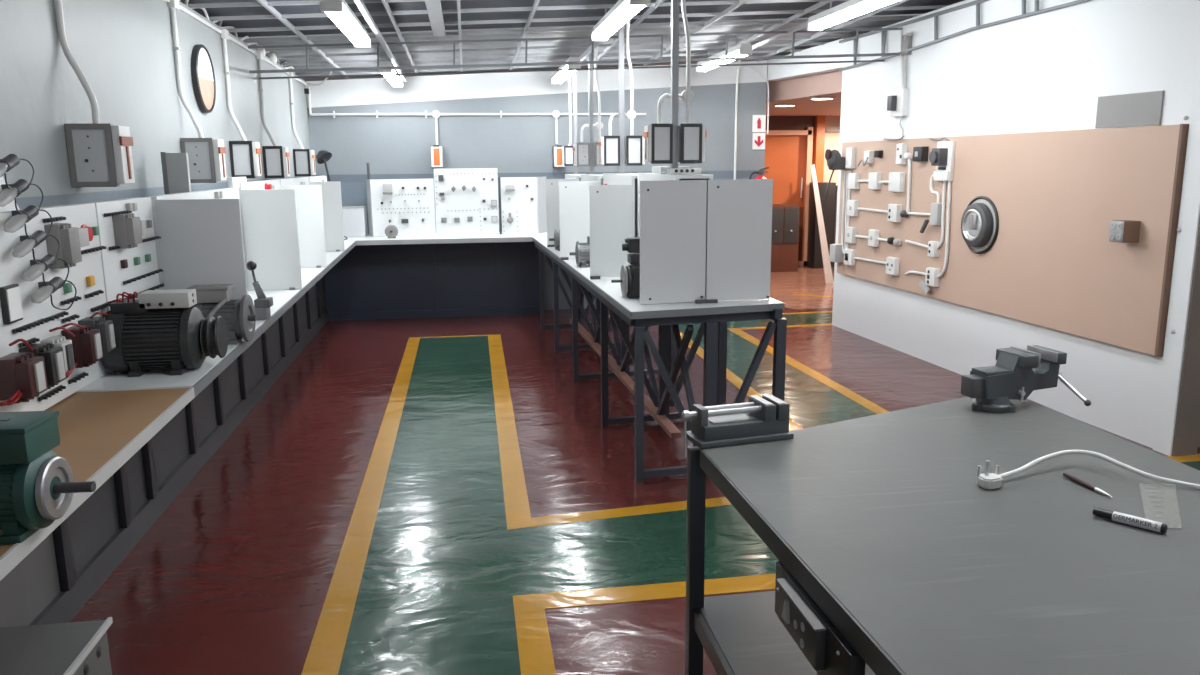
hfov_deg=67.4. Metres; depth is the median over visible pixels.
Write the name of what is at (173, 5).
conduit
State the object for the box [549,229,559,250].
motor
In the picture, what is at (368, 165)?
rod
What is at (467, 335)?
trim
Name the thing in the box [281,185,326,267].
divider panel
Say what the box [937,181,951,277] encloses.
conduit
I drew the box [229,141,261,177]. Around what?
box
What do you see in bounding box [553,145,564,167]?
box
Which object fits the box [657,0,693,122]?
conduit
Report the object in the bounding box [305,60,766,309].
wall
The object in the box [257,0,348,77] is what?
ceiling beam
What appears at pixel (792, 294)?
floor marking
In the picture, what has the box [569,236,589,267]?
motor
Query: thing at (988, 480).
plug
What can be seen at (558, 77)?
fluorescent light
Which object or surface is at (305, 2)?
ceiling beam
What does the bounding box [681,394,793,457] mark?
vise
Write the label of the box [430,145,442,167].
box
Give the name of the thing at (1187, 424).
trim
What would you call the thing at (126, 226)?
board
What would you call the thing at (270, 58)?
cable
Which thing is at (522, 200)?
board
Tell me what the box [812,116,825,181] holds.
trim
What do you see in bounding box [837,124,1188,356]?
board
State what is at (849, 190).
conduit
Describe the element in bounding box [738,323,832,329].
floor marking
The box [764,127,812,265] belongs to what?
door
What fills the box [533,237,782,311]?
countertop
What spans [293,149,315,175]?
box
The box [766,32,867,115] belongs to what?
ceiling
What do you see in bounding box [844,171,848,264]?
conduit
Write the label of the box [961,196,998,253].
lamp
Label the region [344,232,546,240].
countertop
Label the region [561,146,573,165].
box
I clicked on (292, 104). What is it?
conduit
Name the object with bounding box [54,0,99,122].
conduit
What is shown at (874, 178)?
switch box
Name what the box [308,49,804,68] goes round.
ceiling beam
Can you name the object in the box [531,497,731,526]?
trim
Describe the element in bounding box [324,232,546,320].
workbench
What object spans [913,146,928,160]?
circuit breaker
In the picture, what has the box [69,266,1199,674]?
floor
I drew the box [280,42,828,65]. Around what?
ceiling beam
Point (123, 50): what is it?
wall
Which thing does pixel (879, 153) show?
socket
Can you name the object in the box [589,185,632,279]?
divider panel
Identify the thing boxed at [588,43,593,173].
steel pole
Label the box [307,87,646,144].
conduit
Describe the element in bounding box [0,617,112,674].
table
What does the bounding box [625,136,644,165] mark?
box
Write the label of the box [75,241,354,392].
countertop
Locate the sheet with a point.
(1145, 108)
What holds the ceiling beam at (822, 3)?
attached to the ceiling at (464, 4)
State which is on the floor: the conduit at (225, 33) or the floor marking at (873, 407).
the floor marking at (873, 407)
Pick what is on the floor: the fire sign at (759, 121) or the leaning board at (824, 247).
the leaning board at (824, 247)
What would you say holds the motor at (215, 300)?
on the workbench at (141, 440)
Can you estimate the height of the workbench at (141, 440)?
0.870 m
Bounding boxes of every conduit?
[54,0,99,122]
[168,0,203,137]
[220,29,246,140]
[256,51,276,145]
[288,72,303,148]
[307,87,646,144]
[354,0,406,81]
[568,75,571,145]
[579,41,602,60]
[581,46,602,141]
[609,20,635,134]
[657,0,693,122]
[734,60,768,179]
[752,21,807,49]
[841,171,845,252]
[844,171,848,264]
[846,171,850,248]
[854,257,885,264]
[855,235,886,241]
[857,207,887,212]
[899,27,912,138]
[905,240,927,247]
[905,271,925,275]
[906,159,911,211]
[907,212,929,215]
[930,175,939,202]
[936,181,945,248]
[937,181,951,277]
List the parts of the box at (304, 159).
panel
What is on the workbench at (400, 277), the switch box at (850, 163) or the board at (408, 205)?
the board at (408, 205)
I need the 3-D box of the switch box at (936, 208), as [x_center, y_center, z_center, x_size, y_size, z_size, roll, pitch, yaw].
[2.593,-0.952,6.937,0.045,0.170,0.100,-3,11,-11]
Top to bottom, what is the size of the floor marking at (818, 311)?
0.002 m
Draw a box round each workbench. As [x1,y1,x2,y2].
[0,241,355,627]
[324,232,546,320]
[533,237,786,482]
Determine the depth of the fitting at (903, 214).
7.37 m
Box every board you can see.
[0,203,115,411]
[88,197,163,311]
[146,188,239,289]
[238,180,279,288]
[276,177,308,188]
[309,176,326,184]
[366,178,435,236]
[434,168,498,235]
[498,177,546,233]
[565,174,580,180]
[581,174,602,184]
[603,173,637,236]
[638,168,712,296]
[811,164,833,283]
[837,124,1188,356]
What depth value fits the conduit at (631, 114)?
6.49 m
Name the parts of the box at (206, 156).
panel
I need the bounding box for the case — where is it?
[652,166,689,173]
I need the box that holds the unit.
[929,141,955,180]
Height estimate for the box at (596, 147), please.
0.212 m
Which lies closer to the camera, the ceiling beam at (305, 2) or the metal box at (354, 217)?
the ceiling beam at (305, 2)
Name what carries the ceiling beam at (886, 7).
attached to the ceiling at (464, 4)
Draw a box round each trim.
[420,335,487,337]
[513,596,555,674]
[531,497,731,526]
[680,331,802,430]
[766,116,814,133]
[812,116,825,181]
[825,128,839,131]
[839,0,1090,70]
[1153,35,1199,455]
[1172,218,1199,455]
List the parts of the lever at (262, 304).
knob, lever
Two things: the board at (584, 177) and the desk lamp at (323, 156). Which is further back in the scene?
the desk lamp at (323, 156)
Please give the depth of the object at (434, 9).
6.01 m
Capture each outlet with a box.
[775,561,864,674]
[886,257,899,275]
[887,204,901,221]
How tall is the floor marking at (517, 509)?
0.002 m
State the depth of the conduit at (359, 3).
6.04 m
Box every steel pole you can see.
[573,70,577,173]
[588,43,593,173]
[614,25,629,173]
[663,0,678,173]
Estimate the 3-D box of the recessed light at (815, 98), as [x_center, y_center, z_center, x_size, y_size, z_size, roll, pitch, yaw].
[2.366,-2.546,9.593,0.260,0.012,0.260,-2,11,-8]
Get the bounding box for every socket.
[778,585,825,669]
[874,150,882,157]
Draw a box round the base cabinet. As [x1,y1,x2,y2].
[771,204,799,271]
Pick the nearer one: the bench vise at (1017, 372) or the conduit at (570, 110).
the bench vise at (1017, 372)
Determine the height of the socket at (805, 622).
0.077 m
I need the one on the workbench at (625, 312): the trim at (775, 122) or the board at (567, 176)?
the board at (567, 176)
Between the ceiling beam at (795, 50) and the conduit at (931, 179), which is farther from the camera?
the ceiling beam at (795, 50)
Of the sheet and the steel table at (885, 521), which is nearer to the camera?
the steel table at (885, 521)
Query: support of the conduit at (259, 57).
attached to the wall at (123, 50)
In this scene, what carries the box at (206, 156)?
attached to the wall at (123, 50)
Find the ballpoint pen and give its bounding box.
[1063,473,1111,496]
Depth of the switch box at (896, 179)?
7.45 m
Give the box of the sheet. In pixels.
[1095,91,1163,127]
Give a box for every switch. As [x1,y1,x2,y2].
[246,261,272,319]
[844,249,855,265]
[845,227,856,243]
[847,200,858,215]
[868,229,879,246]
[887,88,908,116]
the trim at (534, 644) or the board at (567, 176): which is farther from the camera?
the board at (567, 176)
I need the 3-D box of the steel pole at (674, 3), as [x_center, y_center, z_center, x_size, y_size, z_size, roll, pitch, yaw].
[0.405,-1.472,4.864,0.100,1.155,0.100,-2,11,-8]
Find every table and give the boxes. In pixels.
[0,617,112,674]
[685,397,1199,674]
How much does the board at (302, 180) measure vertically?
0.628 m
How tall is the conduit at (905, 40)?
0.899 m
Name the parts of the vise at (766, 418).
handle, guide rod, guide rod, jaw plate, jaw plate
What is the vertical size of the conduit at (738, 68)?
2.701 m
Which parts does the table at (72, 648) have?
panel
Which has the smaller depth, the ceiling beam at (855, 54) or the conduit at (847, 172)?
the ceiling beam at (855, 54)
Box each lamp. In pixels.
[315,150,331,180]
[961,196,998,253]
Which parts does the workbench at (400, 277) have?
kick rail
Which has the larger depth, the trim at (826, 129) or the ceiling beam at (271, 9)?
the trim at (826, 129)
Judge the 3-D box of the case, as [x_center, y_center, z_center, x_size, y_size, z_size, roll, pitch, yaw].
[0.408,-0.970,5.204,0.170,0.039,0.250,-2,11,-8]
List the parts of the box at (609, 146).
panel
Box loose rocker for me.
[920,219,928,232]
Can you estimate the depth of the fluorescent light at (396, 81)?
8.14 m
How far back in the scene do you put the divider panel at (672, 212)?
4.65 m
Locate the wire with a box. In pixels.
[929,137,949,140]
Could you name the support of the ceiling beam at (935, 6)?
attached to the ceiling at (464, 4)
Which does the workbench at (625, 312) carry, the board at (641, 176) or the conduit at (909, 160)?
the board at (641, 176)
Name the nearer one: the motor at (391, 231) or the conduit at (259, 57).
the conduit at (259, 57)
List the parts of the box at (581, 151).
panel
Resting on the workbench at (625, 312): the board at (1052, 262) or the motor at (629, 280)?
the motor at (629, 280)
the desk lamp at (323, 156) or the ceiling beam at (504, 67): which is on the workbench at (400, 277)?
the desk lamp at (323, 156)
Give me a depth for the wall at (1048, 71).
6.03 m
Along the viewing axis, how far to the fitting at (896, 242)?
7.49 m
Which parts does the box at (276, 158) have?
panel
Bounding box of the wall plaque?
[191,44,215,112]
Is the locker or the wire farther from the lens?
the locker
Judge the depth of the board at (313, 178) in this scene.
8.06 m
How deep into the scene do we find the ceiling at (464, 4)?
6.46 m
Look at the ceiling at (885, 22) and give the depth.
8.05 m
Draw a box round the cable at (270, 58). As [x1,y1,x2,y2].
[164,0,331,93]
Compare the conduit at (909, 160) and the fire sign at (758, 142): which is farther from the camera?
the fire sign at (758, 142)
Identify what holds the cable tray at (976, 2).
attached to the wall at (1048, 71)
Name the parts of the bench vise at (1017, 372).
jaw plate, jaw plate, handle, handle knob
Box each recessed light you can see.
[774,104,795,106]
[809,97,834,99]
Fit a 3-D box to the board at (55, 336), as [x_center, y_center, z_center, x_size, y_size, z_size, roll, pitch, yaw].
[-1.654,-0.055,2.547,0.142,0.620,1.463,-2,11,-8]
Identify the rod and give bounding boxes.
[367,163,369,178]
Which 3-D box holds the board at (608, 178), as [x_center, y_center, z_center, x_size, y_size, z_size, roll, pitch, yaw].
[0.183,-0.822,6.336,0.260,0.647,1.200,-2,11,-8]
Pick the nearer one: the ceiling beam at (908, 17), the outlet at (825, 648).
the outlet at (825, 648)
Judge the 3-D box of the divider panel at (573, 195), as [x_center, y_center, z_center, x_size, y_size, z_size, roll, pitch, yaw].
[-0.152,-0.889,6.849,0.309,0.590,0.040,-2,11,-8]
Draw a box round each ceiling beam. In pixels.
[188,0,453,7]
[205,0,848,20]
[226,5,948,32]
[243,16,915,42]
[247,28,902,78]
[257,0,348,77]
[265,26,885,50]
[276,34,860,58]
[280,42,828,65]
[297,55,784,75]
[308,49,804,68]
[381,0,418,75]
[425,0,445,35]
[457,0,462,71]
[509,0,539,69]
[593,0,664,64]
[643,0,748,65]
[721,0,833,51]
[756,0,908,61]
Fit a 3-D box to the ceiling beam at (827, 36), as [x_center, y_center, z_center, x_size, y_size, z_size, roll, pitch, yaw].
[-0.584,-2.547,7.915,6.501,0.314,0.022,-2,11,-8]
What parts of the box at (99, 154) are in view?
panel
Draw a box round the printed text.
[1145,487,1164,516]
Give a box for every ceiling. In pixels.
[180,0,963,36]
[238,14,921,82]
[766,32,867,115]
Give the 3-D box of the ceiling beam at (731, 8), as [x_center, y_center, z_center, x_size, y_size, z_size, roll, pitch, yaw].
[1.011,-2.292,6.044,0.020,0.166,7.301,-2,11,-8]
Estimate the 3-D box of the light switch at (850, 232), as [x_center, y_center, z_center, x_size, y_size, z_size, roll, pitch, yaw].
[2.317,-0.947,8.323,0.048,0.145,0.150,-3,11,-11]
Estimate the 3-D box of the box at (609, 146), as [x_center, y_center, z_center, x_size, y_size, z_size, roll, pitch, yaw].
[0.067,-1.352,6.524,0.141,0.212,0.111,-2,11,-8]
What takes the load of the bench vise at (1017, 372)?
on the steel table at (885, 521)
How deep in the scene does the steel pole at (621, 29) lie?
6.46 m
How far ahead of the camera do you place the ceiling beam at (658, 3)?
6.85 m
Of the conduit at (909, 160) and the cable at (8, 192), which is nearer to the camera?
the cable at (8, 192)
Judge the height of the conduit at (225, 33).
0.810 m
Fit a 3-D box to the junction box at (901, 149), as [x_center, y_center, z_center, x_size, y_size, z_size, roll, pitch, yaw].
[2.475,-1.507,7.392,0.048,0.170,0.100,-3,11,-11]
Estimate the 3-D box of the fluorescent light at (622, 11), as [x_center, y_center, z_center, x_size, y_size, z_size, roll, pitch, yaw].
[0.104,-2.005,5.499,0.110,0.185,1.500,-2,11,-8]
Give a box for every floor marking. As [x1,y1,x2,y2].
[301,337,419,674]
[488,334,532,529]
[514,574,775,608]
[727,328,888,413]
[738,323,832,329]
[782,311,832,314]
[792,294,832,297]
[1166,454,1199,461]
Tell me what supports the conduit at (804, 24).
attached to the ceiling beam at (855, 54)
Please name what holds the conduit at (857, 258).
attached to the board at (1052, 262)
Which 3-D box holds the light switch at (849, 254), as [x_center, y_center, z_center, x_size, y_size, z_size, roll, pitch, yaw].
[2.319,-0.747,8.362,0.048,0.145,0.150,-3,11,-11]
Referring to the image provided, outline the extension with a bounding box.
[227,177,246,187]
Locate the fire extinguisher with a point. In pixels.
(760, 176)
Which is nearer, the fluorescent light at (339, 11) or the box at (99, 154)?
the box at (99, 154)
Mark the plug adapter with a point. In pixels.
(834, 160)
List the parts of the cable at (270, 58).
cap rail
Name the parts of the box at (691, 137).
panel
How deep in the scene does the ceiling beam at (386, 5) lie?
6.53 m
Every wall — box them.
[0,0,311,208]
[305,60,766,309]
[767,38,846,80]
[823,116,840,184]
[832,0,1199,447]
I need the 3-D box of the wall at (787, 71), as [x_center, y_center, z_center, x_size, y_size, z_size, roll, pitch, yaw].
[2.114,-2.816,9.203,0.140,0.260,1.631,-4,11,-16]
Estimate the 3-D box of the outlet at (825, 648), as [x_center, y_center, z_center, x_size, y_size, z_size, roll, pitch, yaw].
[0.378,0.530,1.625,0.050,0.109,0.355,-2,11,-8]
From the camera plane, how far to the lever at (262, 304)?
4.31 m
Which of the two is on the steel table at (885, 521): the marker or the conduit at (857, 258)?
the marker
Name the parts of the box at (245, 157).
panel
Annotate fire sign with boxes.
[752,115,765,131]
[752,133,764,149]
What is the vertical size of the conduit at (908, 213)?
0.033 m
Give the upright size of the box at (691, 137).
0.212 m
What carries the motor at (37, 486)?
on the workbench at (141, 440)
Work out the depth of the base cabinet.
13.10 m
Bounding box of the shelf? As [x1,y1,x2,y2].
[699,591,875,674]
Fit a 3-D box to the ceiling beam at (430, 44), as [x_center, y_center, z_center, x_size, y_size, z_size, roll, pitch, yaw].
[-0.518,-2.471,7.476,6.501,0.314,0.022,-2,11,-8]
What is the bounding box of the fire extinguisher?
[749,167,768,178]
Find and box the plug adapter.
[824,149,845,198]
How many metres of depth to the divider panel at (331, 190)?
7.68 m
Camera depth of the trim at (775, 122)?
13.51 m
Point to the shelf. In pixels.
(742, 634)
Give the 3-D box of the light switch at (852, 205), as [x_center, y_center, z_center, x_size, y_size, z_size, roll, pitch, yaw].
[2.318,-1.188,8.261,0.048,0.145,0.150,-3,11,-11]
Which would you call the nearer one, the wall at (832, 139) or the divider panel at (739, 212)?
the divider panel at (739, 212)
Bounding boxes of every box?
[64,123,134,186]
[180,138,226,182]
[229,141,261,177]
[263,146,289,177]
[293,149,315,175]
[342,206,367,236]
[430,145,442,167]
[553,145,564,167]
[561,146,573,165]
[573,142,589,166]
[594,142,607,166]
[598,136,619,165]
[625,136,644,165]
[643,124,672,163]
[678,123,706,163]
[829,244,843,262]
[845,147,855,168]
[848,173,859,188]
[864,151,873,162]
[868,172,881,189]
[888,172,904,191]
[896,143,907,164]
[925,267,939,286]
[927,241,939,256]
[930,203,941,225]
[1109,220,1140,242]
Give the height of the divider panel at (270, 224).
0.591 m
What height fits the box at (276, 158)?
0.250 m
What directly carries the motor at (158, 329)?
on the workbench at (141, 440)
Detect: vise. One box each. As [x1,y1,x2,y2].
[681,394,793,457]
[961,345,1090,412]
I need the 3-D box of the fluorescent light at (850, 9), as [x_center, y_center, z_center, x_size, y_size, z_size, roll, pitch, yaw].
[1.666,-2.180,5.805,0.110,0.185,1.500,-2,11,-8]
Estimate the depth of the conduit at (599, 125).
8.04 m
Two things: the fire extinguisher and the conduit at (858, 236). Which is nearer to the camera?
the conduit at (858, 236)
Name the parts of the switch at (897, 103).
handle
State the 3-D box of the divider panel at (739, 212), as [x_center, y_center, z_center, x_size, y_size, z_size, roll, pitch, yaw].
[0.735,-0.504,4.710,0.359,0.635,0.066,-3,11,-11]
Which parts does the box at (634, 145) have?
panel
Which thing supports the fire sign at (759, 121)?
attached to the wall at (394, 147)
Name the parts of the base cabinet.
door, door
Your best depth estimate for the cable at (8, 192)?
2.52 m
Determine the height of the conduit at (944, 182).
0.544 m
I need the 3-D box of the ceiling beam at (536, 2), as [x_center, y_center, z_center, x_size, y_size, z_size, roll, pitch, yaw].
[-0.413,-2.175,5.850,0.020,0.166,7.301,-2,11,-8]
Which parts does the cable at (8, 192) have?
bulb, bulb, panel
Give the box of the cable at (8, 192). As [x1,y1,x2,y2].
[0,154,43,215]
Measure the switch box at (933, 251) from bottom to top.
0.120 m
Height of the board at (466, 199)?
0.681 m
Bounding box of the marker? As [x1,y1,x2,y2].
[1093,507,1166,533]
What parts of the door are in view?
panel, panel, handle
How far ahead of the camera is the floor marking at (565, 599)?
3.40 m
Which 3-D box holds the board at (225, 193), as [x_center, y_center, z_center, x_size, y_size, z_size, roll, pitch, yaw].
[-1.998,-0.436,4.570,0.070,0.603,1.436,-2,11,-8]
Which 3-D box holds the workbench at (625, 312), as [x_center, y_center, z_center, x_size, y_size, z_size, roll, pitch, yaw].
[0.163,-0.151,6.868,0.845,0.872,4.769,-2,11,-10]
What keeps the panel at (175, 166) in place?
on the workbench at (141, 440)
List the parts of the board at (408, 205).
panel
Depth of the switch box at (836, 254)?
8.52 m
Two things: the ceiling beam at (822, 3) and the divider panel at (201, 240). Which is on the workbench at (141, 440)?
the divider panel at (201, 240)
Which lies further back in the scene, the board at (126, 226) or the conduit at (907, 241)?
the conduit at (907, 241)
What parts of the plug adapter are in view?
cord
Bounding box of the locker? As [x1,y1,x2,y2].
[807,182,837,268]
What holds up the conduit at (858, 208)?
attached to the board at (1052, 262)
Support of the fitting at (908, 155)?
attached to the board at (1052, 262)
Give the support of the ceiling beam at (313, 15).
attached to the ceiling at (464, 4)
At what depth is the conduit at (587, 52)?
7.49 m
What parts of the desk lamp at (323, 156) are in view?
lamp shade, stem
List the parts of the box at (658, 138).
panel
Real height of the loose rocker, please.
0.108 m
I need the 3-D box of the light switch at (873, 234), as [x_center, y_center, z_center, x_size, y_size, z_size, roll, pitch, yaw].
[2.403,-0.874,7.908,0.048,0.145,0.120,-3,11,-11]
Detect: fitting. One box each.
[887,237,894,243]
[893,238,901,245]
[900,210,908,217]
[904,152,912,159]
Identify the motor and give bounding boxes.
[0,410,95,543]
[101,289,227,376]
[186,284,255,343]
[385,225,397,237]
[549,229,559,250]
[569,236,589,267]
[611,237,639,298]
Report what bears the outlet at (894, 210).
attached to the board at (1052, 262)
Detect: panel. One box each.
[154,199,247,299]
[160,152,190,193]
[240,189,301,290]
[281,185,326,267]
[310,181,344,250]
[546,179,577,246]
[559,181,599,259]
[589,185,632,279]
[640,180,706,303]
[705,179,772,302]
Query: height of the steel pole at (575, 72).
1.735 m
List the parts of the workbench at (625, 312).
leg, leg, leg, foot rail, leg, rail, foot rail, leg, leg, leg, foot rail, leg, foot rail, leg, foot rail, leg, rail, leg, leg, rail, leg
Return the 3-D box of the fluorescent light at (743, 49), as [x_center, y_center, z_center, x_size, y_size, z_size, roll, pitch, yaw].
[1.139,-2.652,8.414,0.110,0.185,1.500,-2,11,-8]
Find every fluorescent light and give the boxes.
[320,0,370,47]
[379,55,402,86]
[552,51,580,83]
[591,0,650,40]
[696,37,751,71]
[807,0,898,30]
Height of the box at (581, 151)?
0.212 m
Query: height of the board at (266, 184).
0.628 m
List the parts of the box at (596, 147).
panel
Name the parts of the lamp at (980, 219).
plate, plate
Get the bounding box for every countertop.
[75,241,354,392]
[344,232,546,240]
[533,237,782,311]
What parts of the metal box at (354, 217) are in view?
lid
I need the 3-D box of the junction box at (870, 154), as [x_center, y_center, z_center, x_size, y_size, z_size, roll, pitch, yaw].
[2.367,-1.590,7.929,0.045,0.110,0.100,-3,11,-11]
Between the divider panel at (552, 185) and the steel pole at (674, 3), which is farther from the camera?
the divider panel at (552, 185)
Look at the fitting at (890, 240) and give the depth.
7.59 m
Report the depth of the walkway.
3.87 m
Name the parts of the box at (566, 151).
panel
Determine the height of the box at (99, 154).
0.250 m
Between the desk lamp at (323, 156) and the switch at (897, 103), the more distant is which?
the desk lamp at (323, 156)
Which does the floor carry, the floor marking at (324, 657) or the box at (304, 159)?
the floor marking at (324, 657)
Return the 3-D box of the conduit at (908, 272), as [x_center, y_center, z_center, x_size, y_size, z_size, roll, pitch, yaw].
[2.560,-0.508,7.254,0.022,0.055,0.359,-3,11,-11]
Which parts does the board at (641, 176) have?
plug strip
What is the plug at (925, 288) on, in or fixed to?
hanging from the switch box at (931, 279)
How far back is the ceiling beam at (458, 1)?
6.57 m
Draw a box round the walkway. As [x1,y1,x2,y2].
[338,312,1199,674]
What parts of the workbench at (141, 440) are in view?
panel, kick rail, panel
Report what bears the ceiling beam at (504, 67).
attached to the ceiling at (885, 22)
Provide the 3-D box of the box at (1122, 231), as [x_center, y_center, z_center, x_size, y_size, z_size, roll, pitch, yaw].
[2.946,-0.597,5.057,0.114,0.120,0.105,-3,11,-11]
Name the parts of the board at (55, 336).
bulb, bulb, bulb, plate, bulb, plate, plate, plate, plate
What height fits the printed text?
0.002 m
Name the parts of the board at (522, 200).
panel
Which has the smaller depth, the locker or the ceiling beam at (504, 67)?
the ceiling beam at (504, 67)
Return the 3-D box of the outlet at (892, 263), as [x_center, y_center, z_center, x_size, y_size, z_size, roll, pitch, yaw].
[2.474,-0.604,7.614,0.048,0.145,0.150,-3,11,-11]
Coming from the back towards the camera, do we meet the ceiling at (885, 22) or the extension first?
the ceiling at (885, 22)
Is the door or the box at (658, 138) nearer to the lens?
the box at (658, 138)
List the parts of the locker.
door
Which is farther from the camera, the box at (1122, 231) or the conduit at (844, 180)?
the conduit at (844, 180)
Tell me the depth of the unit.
6.74 m
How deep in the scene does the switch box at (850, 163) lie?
8.21 m
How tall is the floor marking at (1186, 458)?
0.002 m
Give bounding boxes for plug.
[919,280,929,293]
[977,450,1199,488]
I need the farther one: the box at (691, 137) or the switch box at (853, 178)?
the switch box at (853, 178)
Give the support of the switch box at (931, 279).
attached to the board at (1052, 262)
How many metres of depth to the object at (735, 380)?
6.65 m
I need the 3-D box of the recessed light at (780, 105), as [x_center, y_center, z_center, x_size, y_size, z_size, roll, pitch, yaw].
[2.207,-2.768,10.738,0.260,0.012,0.260,-2,11,-8]

